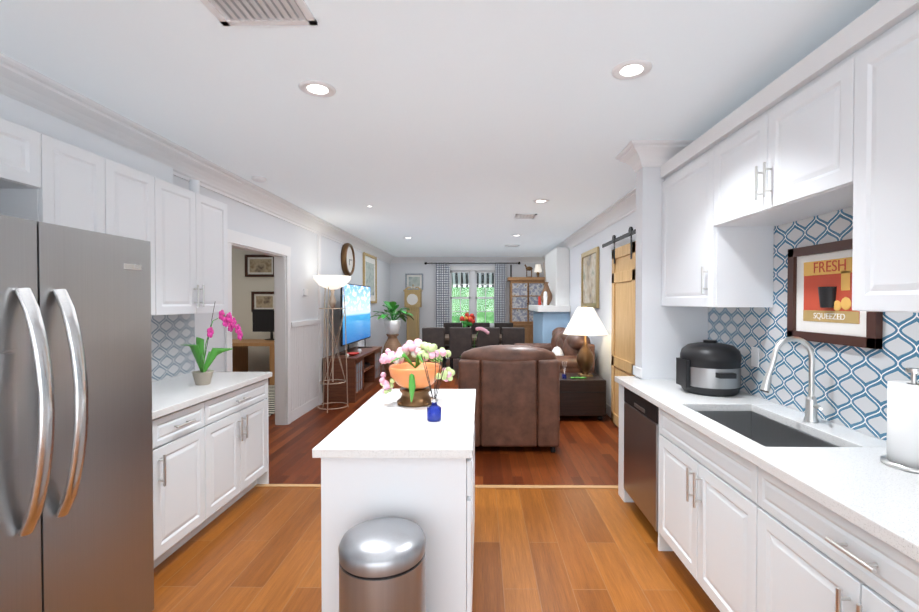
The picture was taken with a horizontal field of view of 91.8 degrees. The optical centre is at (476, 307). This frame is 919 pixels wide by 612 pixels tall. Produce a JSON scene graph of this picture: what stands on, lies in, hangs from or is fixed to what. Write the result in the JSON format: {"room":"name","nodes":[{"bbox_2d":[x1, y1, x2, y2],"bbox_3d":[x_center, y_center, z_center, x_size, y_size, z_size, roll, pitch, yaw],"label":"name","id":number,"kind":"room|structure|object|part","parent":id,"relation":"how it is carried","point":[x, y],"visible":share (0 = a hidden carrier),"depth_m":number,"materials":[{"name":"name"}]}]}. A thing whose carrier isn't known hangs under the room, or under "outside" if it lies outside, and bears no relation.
{"room":"kitchen","nodes":[
{"label":"kitchen","id":0,"kind":"room"},
{"bbox_2d":[232,248,273,371],"bbox_3d":[-4.274,0.050,9.171,3.780,2.650,0.120,0,1,1],"label":"wall","id":1,"kind":"structure","parent":0,"point":[243,287],"depth_m":9.11,"materials":[{"name":"white paint"}]},
{"bbox_2d":[245,255,273,276],"bbox_3d":[-4.400,-0.849,9.079,0.630,0.450,0.038,0,1,1],"label":"framed picture","id":2,"kind":"object","parent":1,"relation":"attached to","point":[259,265],"visible":0.83,"depth_m":9.08,"materials":[{"name":"brown"}]},
{"bbox_2d":[251,292,273,311],"bbox_3d":[-4.325,-0.114,9.089,0.520,0.420,0.038,0,1,1],"label":"framed picture","id":3,"kind":"object","parent":1,"relation":"attached to","point":[262,300],"visible":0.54,"depth_m":9.09,"materials":[{"name":"brown paper"}]},
{"bbox_2d":[154,175,389,420],"bbox_3d":[-2.370,0.108,4.941,0.120,2.650,13.540,0,1,1],"label":"wall","id":4,"kind":"structure","parent":0,"point":[254,222],"depth_m":5.92,"materials":[{"name":"white paint"}]},
{"bbox_2d":[0,94,47,193],"bbox_3d":[-2.192,-0.780,1.850,0.297,0.450,0.483,0,1,1],"label":"upper cabinet","id":5,"kind":"object","parent":4,"relation":"attached to","point":[23,127],"depth_m":2.05,"materials":[{"name":"white wood"}]},
{"bbox_2d":[0,114,111,234],"bbox_3d":[-2.188,-0.476,2.273,0.297,1.070,0.355,0,1,1],"label":"upper cabinet","id":6,"kind":"object","parent":4,"relation":"attached to","point":[55,170],"depth_m":2.28,"materials":[{"name":"white wood"}]},
{"bbox_2d":[108,140,159,315],"bbox_3d":[-2.184,-0.481,2.635,0.297,1.070,0.370,0,1,1],"label":"upper cabinet","id":7,"kind":"object","parent":4,"relation":"attached to","point":[135,176],"depth_m":2.75,"materials":[{"name":"white wood"}]},
{"bbox_2d":[151,314,194,381],"bbox_3d":[-2.331,0.295,2.893,0.002,0.489,1.560,0,1,1],"label":"backsplash","id":8,"kind":"structure","parent":4,"relation":"attached to","point":[171,337],"depth_m":3.41,"materials":[{"name":"tile"}]},
{"bbox_2d":[160,163,227,314],"bbox_3d":[-2.177,-0.489,3.225,0.297,1.070,0.810,0,1,1],"label":"upper cabinet","id":9,"kind":"object","parent":4,"relation":"attached to","point":[193,225],"depth_m":3.18,"materials":[{"name":"white wood"}]},
{"bbox_2d":[0,52,395,263],"bbox_3d":[-2.238,-1.127,4.922,0.145,0.181,13.300,0,1,1],"label":"crown molding","id":10,"kind":"structure","parent":4,"relation":"attached to","point":[26,85],"depth_m":3.06,"materials":[{"name":"white wood"}]},
{"bbox_2d":[225,229,290,424],"bbox_3d":[-2.372,0.350,4.794,0.164,2.170,1.420,0,1,1],"label":"door frame","id":11,"kind":"structure","parent":4,"relation":"attached to","point":[282,304],"depth_m":5.38,"materials":[{"name":"white wood"}]},
{"bbox_2d":[303,289,307,294],"bbox_3d":[-2.286,-0.206,5.966,0.024,0.090,0.120,0,1,1],"label":"thermostat","id":12,"kind":"object","parent":4,"relation":"attached to","point":[305,291],"visible":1,"depth_m":5.93,"materials":[{"name":"white plastic"}]},
{"bbox_2d":[291,231,321,410],"bbox_3d":[-2.283,0.151,6.006,0.029,2.535,1.010,0,1,1],"label":"trim","id":13,"kind":"structure","parent":4,"relation":"attached to","point":[306,359],"depth_m":6.03,"materials":[{"name":"white wood"}]},
{"bbox_2d":[291,363,381,421],"bbox_3d":[-2.262,1.313,8.556,0.018,0.140,6.100,0,1,1],"label":"baseboard","id":14,"kind":"structure","parent":4,"relation":"attached to","point":[301,410],"depth_m":5.93,"materials":[{"name":"white wood"}]},
{"bbox_2d":[341,243,354,275],"bbox_3d":[-2.235,-0.836,7.777,0.085,0.580,0.580,0,1,1],"label":"wall clock","id":15,"kind":"object","parent":4,"relation":"attached to","point":[347,259],"visible":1,"depth_m":7.68,"materials":[{"name":"brown wood"}]},
{"bbox_2d":[363,252,376,302],"bbox_3d":[-2.241,-0.599,9.405,0.038,1.020,1.050,0,1,1],"label":"picture","id":16,"kind":"object","parent":4,"relation":"attached to","point":[369,270],"visible":0.81,"depth_m":9.44,"materials":[{"name":"white"}]},
{"bbox_2d":[152,359,719,611],"bbox_3d":[-2.235,1.482,4.958,8.190,0.100,13.540,0,1,1],"label":"floor","id":17,"kind":"structure","parent":0,"point":[255,549],"depth_m":2.77,"materials":[{"name":"brown wood"}]},
{"bbox_2d":[0,215,153,611],"bbox_3d":[-1.877,0.588,1.647,0.897,1.780,0.910,0,1,1],"label":"fridge","id":18,"kind":"object","parent":17,"relation":"on","point":[76,491],"visible":1,"depth_m":1.67,"materials":[{"name":"metal"}]},
{"bbox_2d":[152,420,159,567],"bbox_3d":[-2.028,1.030,2.247,0.617,0.880,0.245,0,1,1],"label":"base cabinet","id":19,"kind":"object","parent":17,"relation":"on","point":[156,519],"depth_m":2.38,"materials":[{"name":"white wood"}]},
{"bbox_2d":[156,400,207,562],"bbox_3d":[-2.025,1.025,2.594,0.617,0.880,0.449,0,1,1],"label":"base cabinet","id":20,"kind":"object","parent":17,"relation":"on","point":[181,437],"depth_m":2.60,"materials":[{"name":"white wood"}]},
{"bbox_2d":[152,372,271,419],"bbox_3d":[-2.009,0.561,2.895,0.642,0.040,1.554,0,1,1],"label":"countertop","id":21,"kind":"structure","parent":20,"relation":"on","point":[170,395],"depth_m":2.96,"materials":[{"name":"white stone"}]},
{"bbox_2d":[184,303,242,384],"bbox_3d":[-1.898,0.246,3.186,0.267,0.579,0.542,0,1,1],"label":"orchid","id":22,"kind":"object","parent":21,"relation":"on","point":[203,375],"visible":1,"depth_m":3.14,"materials":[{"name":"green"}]},
{"bbox_2d":[208,380,268,523],"bbox_3d":[-2.018,1.016,3.239,0.617,0.880,0.840,0,1,1],"label":"base cabinet","id":23,"kind":"object","parent":17,"relation":"on","point":[210,443],"depth_m":3.18,"materials":[{"name":"white wood"}]},
{"bbox_2d":[232,309,274,384],"bbox_3d":[-4.074,0.712,8.318,1.600,1.350,0.800,0,1,1],"label":"office desk","id":24,"kind":"object","parent":17,"relation":"on","point":[263,320],"visible":0.42,"depth_m":8.48,"materials":[{"name":"brown wood"}]},
{"bbox_2d":[268,385,274,416],"bbox_3d":[-4.144,1.406,6.428,2.900,0.012,3.000,0,1,1],"label":"rug","id":25,"kind":"object","parent":17,"relation":"on","point":[271,399],"depth_m":6.68,"materials":[{"name":"beige fabric"}]},
{"bbox_2d":[313,275,350,412],"bbox_3d":[-1.997,0.491,6.192,0.500,1.851,0.500,0,1,1],"label":"floor lamp","id":26,"kind":"object","parent":17,"relation":"on","point":[332,283],"visible":1,"depth_m":6.14,"materials":[{"name":"beige"}]},
{"bbox_2d":[324,346,381,402],"bbox_3d":[-2.013,1.069,7.440,0.500,0.660,1.720,0,1,1],"label":"media console","id":27,"kind":"object","parent":17,"relation":"on","point":[363,371],"visible":0.96,"depth_m":6.66,"materials":[{"name":"brown wood"}]},
{"bbox_2d":[345,349,361,356],"bbox_3d":[-1.909,0.709,6.947,0.200,0.070,0.565,0,1,1],"label":"figurine","id":28,"kind":"object","parent":27,"relation":"on","point":[354,353],"visible":0.98,"depth_m":6.93,"materials":[{"name":"red"}]},
{"bbox_2d":[340,283,372,352],"bbox_3d":[-2.012,0.177,7.538,0.260,1.119,1.700,0,1,1],"label":"screen","id":29,"kind":"object","parent":27,"relation":"on","point":[357,302],"visible":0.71,"depth_m":7.38,"materials":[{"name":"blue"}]},
{"bbox_2d":[338,517,425,611],"bbox_3d":[-0.332,1.134,1.587,0.304,0.690,0.304,0,1,1],"label":"trash can","id":30,"kind":"object","parent":17,"relation":"on","point":[382,564],"visible":1,"depth_m":1.48,"materials":[{"name":"metal"}]},
{"bbox_2d":[370,301,413,376],"bbox_3d":[-1.676,0.627,8.970,0.859,1.502,0.933,0,1,1],"label":"potted plant","id":31,"kind":"object","parent":17,"relation":"on","point":[392,328],"visible":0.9,"depth_m":8.86,"materials":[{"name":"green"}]},
{"bbox_2d":[312,389,475,611],"bbox_3d":[-0.323,1.008,2.356,0.630,0.920,1.210,0,1,1],"label":"kitchen island","id":32,"kind":"object","parent":17,"relation":"on","point":[379,453],"visible":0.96,"depth_m":1.77,"materials":[{"name":"white wood"}]},
{"bbox_2d":[379,339,454,406],"bbox_3d":[-0.330,0.363,2.522,0.425,0.364,0.320,0,1,1],"label":"flower bowl","id":33,"kind":"object","parent":32,"relation":"on","point":[409,377],"visible":0.96,"depth_m":2.46,"materials":[{"name":"ceramic"},{"name":"flower petals"},{"name":"plant leaves"}]},
{"bbox_2d":[421,353,447,421],"bbox_3d":[-0.205,0.390,2.177,0.136,0.319,0.130,0,1,1],"label":"diffuser","id":34,"kind":"object","parent":32,"relation":"on","point":[434,412],"visible":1,"depth_m":2.15,"materials":[{"name":"blue glass"}]},
{"bbox_2d":[403,285,421,360],"bbox_3d":[-1.601,0.381,11.287,0.440,1.930,0.280,0,1,1],"label":"grandfather clock","id":35,"kind":"object","parent":17,"relation":"on","point":[413,301],"visible":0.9,"depth_m":11.19,"materials":[{"name":"beige wood"}]},
{"bbox_2d":[422,327,445,367],"bbox_3d":[-0.819,0.880,8.755,0.440,1.000,0.460,0,1,1],"label":"chair","id":36,"kind":"object","parent":17,"relation":"on","point":[434,335],"visible":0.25,"depth_m":8.52,"materials":[{"name":"leather"}]},
{"bbox_2d":[254,484,617,488],"bbox_3d":[-0.300,1.448,3.606,4.050,0.006,0.050,0,1,1],"label":"threshold strip","id":37,"kind":"object","parent":17,"relation":"on","point":[476,486],"depth_m":3.59,"materials":[{"name":"brown"}]},
{"bbox_2d":[444,323,461,359],"bbox_3d":[-0.552,0.859,10.312,0.440,1.000,0.460,0,1,1],"label":"chair","id":38,"kind":"object","parent":17,"relation":"on","point":[447,326],"visible":0.1,"depth_m":10.46,"materials":[{"name":"leather"}]},
{"bbox_2d":[449,327,471,368],"bbox_3d":[-0.299,0.881,8.749,0.440,1.000,0.460,0,1,1],"label":"chair","id":39,"kind":"object","parent":17,"relation":"on","point":[460,340],"visible":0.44,"depth_m":8.52,"materials":[{"name":"leather"}]},
{"bbox_2d":[427,334,501,362],"bbox_3d":[-0.080,0.990,9.529,2.000,0.760,1.000,0,1,1],"label":"dining table","id":40,"kind":"object","parent":17,"relation":"on","point":[447,338],"visible":0.04,"depth_m":9.08,"materials":[{"name":"brown wood"}]},
{"bbox_2d":[460,313,474,326],"bbox_3d":[-0.188,0.360,9.522,0.338,0.497,0.356,0,1,1],"label":"flowers","id":41,"kind":"object","parent":40,"relation":"on","point":[468,320],"visible":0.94,"depth_m":9.44,"materials":[{"name":"red plant"}]},
{"bbox_2d":[471,323,489,347],"bbox_3d":[0.098,0.859,10.305,0.440,1.000,0.460,0,1,1],"label":"chair","id":42,"kind":"object","parent":17,"relation":"on","point":[474,326],"visible":0.08,"depth_m":10.45,"materials":[{"name":"leather"}]},
{"bbox_2d":[477,327,499,347],"bbox_3d":[0.231,0.881,8.744,0.440,1.000,0.460,0,1,1],"label":"chair","id":43,"kind":"object","parent":17,"relation":"on","point":[492,337],"visible":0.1,"depth_m":8.51,"materials":[{"name":"leather"}]},
{"bbox_2d":[494,323,512,333],"bbox_3d":[0.648,0.859,10.299,0.440,1.000,0.460,0,1,1],"label":"chair","id":44,"kind":"object","parent":17,"relation":"on","point":[500,325],"visible":0.06,"depth_m":10.44,"materials":[{"name":"leather"}]},
{"bbox_2d":[458,345,559,452],"bbox_3d":[0.329,0.904,4.874,1.020,1.060,0.996,0,1,1],"label":"leather armchair","id":45,"kind":"object","parent":17,"relation":"on","point":[517,388],"visible":0.94,"depth_m":4.38,"materials":[{"name":"leather"}]},
{"bbox_2d":[502,327,524,344],"bbox_3d":[0.711,0.881,8.739,0.440,1.000,0.460,0,1,1],"label":"chair","id":46,"kind":"object","parent":17,"relation":"on","point":[511,335],"visible":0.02,"depth_m":8.50,"materials":[{"name":"leather"}]},
{"bbox_2d":[507,277,544,342],"bbox_3d":[1.293,0.297,11.220,0.990,2.100,0.630,0,1,1],"label":"hutch","id":47,"kind":"object","parent":17,"relation":"on","point":[525,292],"visible":0.48,"depth_m":11.08,"materials":[{"name":"brown wood"}]},
{"bbox_2d":[529,247,570,342],"bbox_3d":[1.481,0.109,9.235,0.608,2.530,1.730,0,1,1],"label":"fireplace","id":48,"kind":"object","parent":17,"relation":"on","point":[551,316],"visible":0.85,"depth_m":8.49,"materials":[{"name":"white paint"}]},
{"bbox_2d":[538,261,551,304],"bbox_3d":[1.393,-0.487,8.933,0.240,0.888,0.818,0,1,1],"label":"mantel decor","id":49,"kind":"object","parent":48,"relation":"on","point":[545,297],"visible":1,"depth_m":8.78,"materials":[{"name":"white"}]},
{"bbox_2d":[514,327,594,372],"bbox_3d":[1.174,0.881,7.263,0.996,1.040,2.120,0,1,1],"label":"sofa","id":50,"kind":"object","parent":17,"relation":"on","point":[563,348],"visible":0.31,"depth_m":6.44,"materials":[{"name":"leather"}]},
{"bbox_2d":[560,373,605,419],"bbox_3d":[1.300,1.161,5.835,0.648,0.520,0.588,0,1,1],"label":"trunk","id":51,"kind":"object","parent":17,"relation":"on","point":[583,397],"visible":0.65,"depth_m":5.54,"materials":[{"name":"black wood"}]},
{"bbox_2d":[562,362,585,378],"bbox_3d":[1.241,0.793,5.628,0.311,0.219,0.067,0,1,8],"label":"decor","id":52,"kind":"object","parent":51,"relation":"on","point":[564,375],"visible":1,"depth_m":5.62,"materials":[{"name":"blue"}]},
{"bbox_2d":[563,305,607,376],"bbox_3d":[1.440,0.434,5.874,0.580,0.930,0.580,0,1,1],"label":"table lamp","id":53,"kind":"object","parent":51,"relation":"on","point":[585,321],"visible":1,"depth_m":5.76,"materials":[{"name":"fabric"},{"name":"bronze"}]},
{"bbox_2d":[624,387,658,531],"bbox_3d":[1.374,1.027,2.995,0.570,0.865,0.625,0,1,1],"label":"dishwasher","id":54,"kind":"object","parent":17,"relation":"on","point":[641,427],"visible":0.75,"depth_m":2.93,"materials":[{"name":"metal"}]},
{"bbox_2d":[747,464,918,611],"bbox_3d":[1.389,1.043,1.262,0.617,0.880,0.960,0,1,1],"label":"base cabinet","id":55,"kind":"object","parent":17,"relation":"on","point":[759,510],"depth_m":1.44,"materials":[{"name":"white wood"}]},
{"bbox_2d":[619,380,918,563],"bbox_3d":[1.372,0.585,1.085,0.647,0.040,4.458,0,1,1],"label":"countertop","id":56,"kind":"structure","parent":55,"relation":"on","point":[851,481],"depth_m":1.55,"materials":[{"name":"white stone"}]},
{"bbox_2d":[676,340,741,396],"bbox_3d":[1.492,0.376,2.835,0.360,0.330,0.385,0,1,1],"label":"pressure cooker","id":57,"kind":"object","parent":56,"relation":"on","point":[708,367],"visible":1,"depth_m":2.72,"materials":[{"name":"black"}]},
{"bbox_2d":[679,408,838,491],"bbox_3d":[1.355,0.675,2.148,0.402,0.192,0.752,0,1,1],"label":"sink","id":58,"kind":"object","parent":56,"relation":"in","point":[753,423],"depth_m":2.25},
{"bbox_2d":[760,336,822,422],"bbox_3d":[1.512,0.345,2.115,0.275,0.410,0.134,0,1,1],"label":"faucet","id":59,"kind":"object","parent":56,"relation":"on","point":[811,407],"visible":1,"depth_m":2.14,"materials":[{"name":"silver metal"}]},
{"bbox_2d":[880,368,918,473],"bbox_3d":[1.533,0.386,1.559,0.170,0.344,0.175,0,1,1],"label":"paper towel","id":60,"kind":"object","parent":56,"relation":"on","point":[902,452],"visible":1,"depth_m":1.54,"materials":[{"name":"white paper"}]},
{"bbox_2d":[0,0,879,256],"bbox_3d":[-2.235,-1.267,4.920,8.190,0.100,13.540,0,1,1],"label":"ceiling","id":61,"kind":"structure","parent":0,"point":[452,128],"depth_m":2.40,"materials":[{"name":"white paint"}]},
{"bbox_2d":[200,0,317,25],"bbox_3d":[-0.851,-1.163,1.621,0.390,0.016,0.430,0,1,1],"label":"ceiling vent","id":62,"kind":"object","parent":61,"relation":"in","point":[261,12],"visible":0.92,"depth_m":1.76,"materials":[{"name":"white metal"}]},
{"bbox_2d":[298,80,335,97],"bbox_3d":[-0.857,-1.176,2.406,0.195,0.012,0.195,0,1,1],"label":"recessed light","id":63,"kind":"object","parent":61,"relation":"in","point":[317,88],"visible":1,"depth_m":2.40,"materials":[{"name":"white"}]},
{"bbox_2d":[504,245,519,246],"bbox_3d":[0.736,-1.267,9.189,0.300,0.016,0.300,0,1,1],"label":"ceiling vent","id":64,"kind":"object","parent":61,"relation":"in","point":[511,245],"visible":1,"depth_m":9.13,"materials":[{"name":"white metal"}]},
{"bbox_2d":[514,214,536,218],"bbox_3d":[0.662,-1.223,5.990,0.280,0.016,0.300,0,1,1],"label":"ceiling vent","id":65,"kind":"object","parent":61,"relation":"in","point":[525,216],"visible":1,"depth_m":5.97,"materials":[{"name":"white metal"}]},
{"bbox_2d":[533,199,549,202],"bbox_3d":[0.742,-1.213,5.089,0.195,0.012,0.195,0,1,1],"label":"recessed light","id":66,"kind":"object","parent":61,"relation":"in","point":[541,201],"visible":1,"depth_m":5.07,"materials":[{"name":"white"}]},
{"bbox_2d":[611,59,652,79],"bbox_3d":[0.771,-1.174,2.209,0.195,0.012,0.195,0,1,1],"label":"recessed light","id":67,"kind":"object","parent":61,"relation":"in","point":[632,69],"visible":1,"depth_m":2.20,"materials":[{"name":"white"}]},
{"bbox_2d":[390,263,544,345],"bbox_3d":[-0.212,0.016,11.627,4.050,2.650,0.120,0,1,1],"label":"wall","id":68,"kind":"structure","parent":0,"point":[427,309],"depth_m":11.57,"materials":[{"name":"white paint"}]},
{"bbox_2d":[405,274,422,289],"bbox_3d":[-1.608,-0.668,11.552,0.460,0.420,0.038,0,1,1],"label":"picture","id":69,"kind":"object","parent":68,"relation":"attached to","point":[415,280],"visible":0.85,"depth_m":11.55,"materials":[{"name":"grey paper"}]},
{"bbox_2d":[396,256,539,262],"bbox_3d":[-0.214,-1.225,11.485,3.750,0.162,0.130,0,1,1],"label":"crown molding","id":70,"kind":"structure","parent":68,"relation":"attached to","point":[489,259],"depth_m":11.49,"materials":[{"name":"white wood"}]},
{"bbox_2d":[424,262,519,326],"bbox_3d":[-0.099,-0.039,11.487,2.470,2.265,0.154,0,1,1],"label":"curtains","id":71,"kind":"object","parent":68,"relation":"attached to","point":[442,293],"visible":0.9,"depth_m":11.44,"materials":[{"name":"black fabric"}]},
{"bbox_2d":[450,266,494,326],"bbox_3d":[-0.088,-0.258,11.577,1.400,1.620,0.130,0,1,1],"label":"window","id":72,"kind":"structure","parent":68,"relation":"in","point":[472,289],"depth_m":11.61,"materials":[{"name":"white"}]},
{"bbox_2d":[460,327,489,356],"bbox_3d":[-0.024,0.846,6.476,0.440,1.132,0.400,0,1,1],"label":"orchid","id":73,"kind":"object","parent":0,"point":[486,331],"visible":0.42,"depth_m":6.45,"materials":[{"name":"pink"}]},
{"bbox_2d":[635,167,707,378],"bbox_3d":[1.478,0.129,3.379,0.489,2.650,0.140,0,1,1],"label":"wall","id":74,"kind":"structure","parent":0,"point":[664,335],"depth_m":3.31,"materials":[{"name":"white paint"}]},
{"bbox_2d":[569,206,885,446],"bbox_3d":[1.800,0.108,4.896,0.120,2.650,13.540,0,1,1],"label":"wall","id":75,"kind":"structure","parent":0,"point":[602,343],"depth_m":6.13,"materials":[{"name":"white paint"}]},
{"bbox_2d":[540,187,635,262],"bbox_3d":[1.703,-1.171,7.480,0.130,0.162,8.100,0,1,1],"label":"crown molding","id":76,"kind":"structure","parent":75,"relation":"attached to","point":[626,205],"depth_m":5.89,"materials":[{"name":"white wood"}]},
{"bbox_2d":[581,247,598,307],"bbox_3d":[1.740,-0.433,6.839,0.038,0.880,1.000,0,1,1],"label":"painting","id":77,"kind":"object","parent":75,"relation":"attached to","point":[589,278],"visible":0.9,"depth_m":6.78,"materials":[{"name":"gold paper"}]},
{"bbox_2d":[606,403,610,417],"bbox_3d":[1.759,1.328,7.514,0.018,0.140,8.100,0,1,1],"label":"baseboard","id":78,"kind":"structure","parent":75,"relation":"attached to","point":[608,408],"depth_m":5.83,"materials":[{"name":"white wood"}]},
{"bbox_2d":[602,227,635,426],"bbox_3d":[1.671,0.273,4.799,0.075,2.264,2.100,0,1,1],"label":"barn door","id":79,"kind":"structure","parent":75,"relation":"in","point":[623,310],"depth_m":5.09,"materials":[{"name":"brown wood"}]},
{"bbox_2d":[620,140,693,171],"bbox_3d":[1.369,-1.116,3.236,0.525,0.156,0.135,0,1,1],"label":"crown molding","id":80,"kind":"structure","parent":75,"relation":"attached to","point":[637,154],"depth_m":3.24,"materials":[{"name":"white wood"}]},
{"bbox_2d":[661,147,773,306],"bbox_3d":[1.542,-0.478,2.928,0.347,0.945,0.736,0,1,1],"label":"upper cabinet","id":81,"kind":"object","parent":75,"relation":"attached to","point":[703,266],"depth_m":2.66,"materials":[{"name":"white wood"}]},
{"bbox_2d":[660,0,918,177],"bbox_3d":[1.387,-0.974,1.413,0.090,0.090,3.757,0,1,1],"label":"crown molding","id":82,"kind":"structure","parent":81,"relation":"attached to","point":[879,18],"depth_m":1.82,"materials":[{"name":"white wood"}]},
{"bbox_2d":[713,54,852,229],"bbox_3d":[1.533,-0.698,2.077,0.347,0.481,0.960,0,1,1],"label":"upper cabinet","id":83,"kind":"object","parent":75,"relation":"attached to","point":[843,134],"depth_m":1.96,"materials":[{"name":"white wood"}]},
{"bbox_2d":[708,207,918,440],"bbox_3d":[1.697,0.060,1.075,0.002,1.009,4.459,0,1,1],"label":"backsplash","id":84,"kind":"structure","parent":75,"relation":"attached to","point":[850,387],"depth_m":2.21,"materials":[{"name":"tile"}]},
{"bbox_2d":[751,347,758,366],"bbox_3d":[1.710,0.303,2.729,0.007,0.120,0.070,0,1,1],"label":"electrical outlet plate","id":85,"kind":"object","parent":84,"relation":"attached to","point":[754,356],"visible":0.52,"depth_m":2.70,"materials":[{"name":"white plastic"}]},
{"bbox_2d":[787,239,882,348],"bbox_3d":[1.693,-0.069,2.134,0.090,0.480,0.540,0,1,1],"label":"picture frame","id":86,"kind":"object","parent":75,"relation":"attached to","point":[810,292],"depth_m":2.13,"materials":[{"name":"brown"}]},
{"bbox_3d":[1.690,0.044,2.135,0.002,0.033,0.192,0,1,1],"label":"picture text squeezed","id":87,"kind":"part","parent":86,"relation":"part of","materials":[{"name":"white paper"}]},
{"bbox_3d":[1.690,-0.197,2.132,0.002,0.052,0.196,0,1,1],"label":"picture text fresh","id":88,"kind":"part","parent":86,"relation":"part of","materials":[{"name":"red paper"}]},
{"bbox_2d":[845,10,918,312],"bbox_3d":[1.523,-0.453,1.130,0.347,0.945,0.940,0,1,1],"label":"upper cabinet","id":89,"kind":"object","parent":75,"relation":"attached to","point":[883,196],"depth_m":1.47,"materials":[{"name":"white wood"}]}
]}

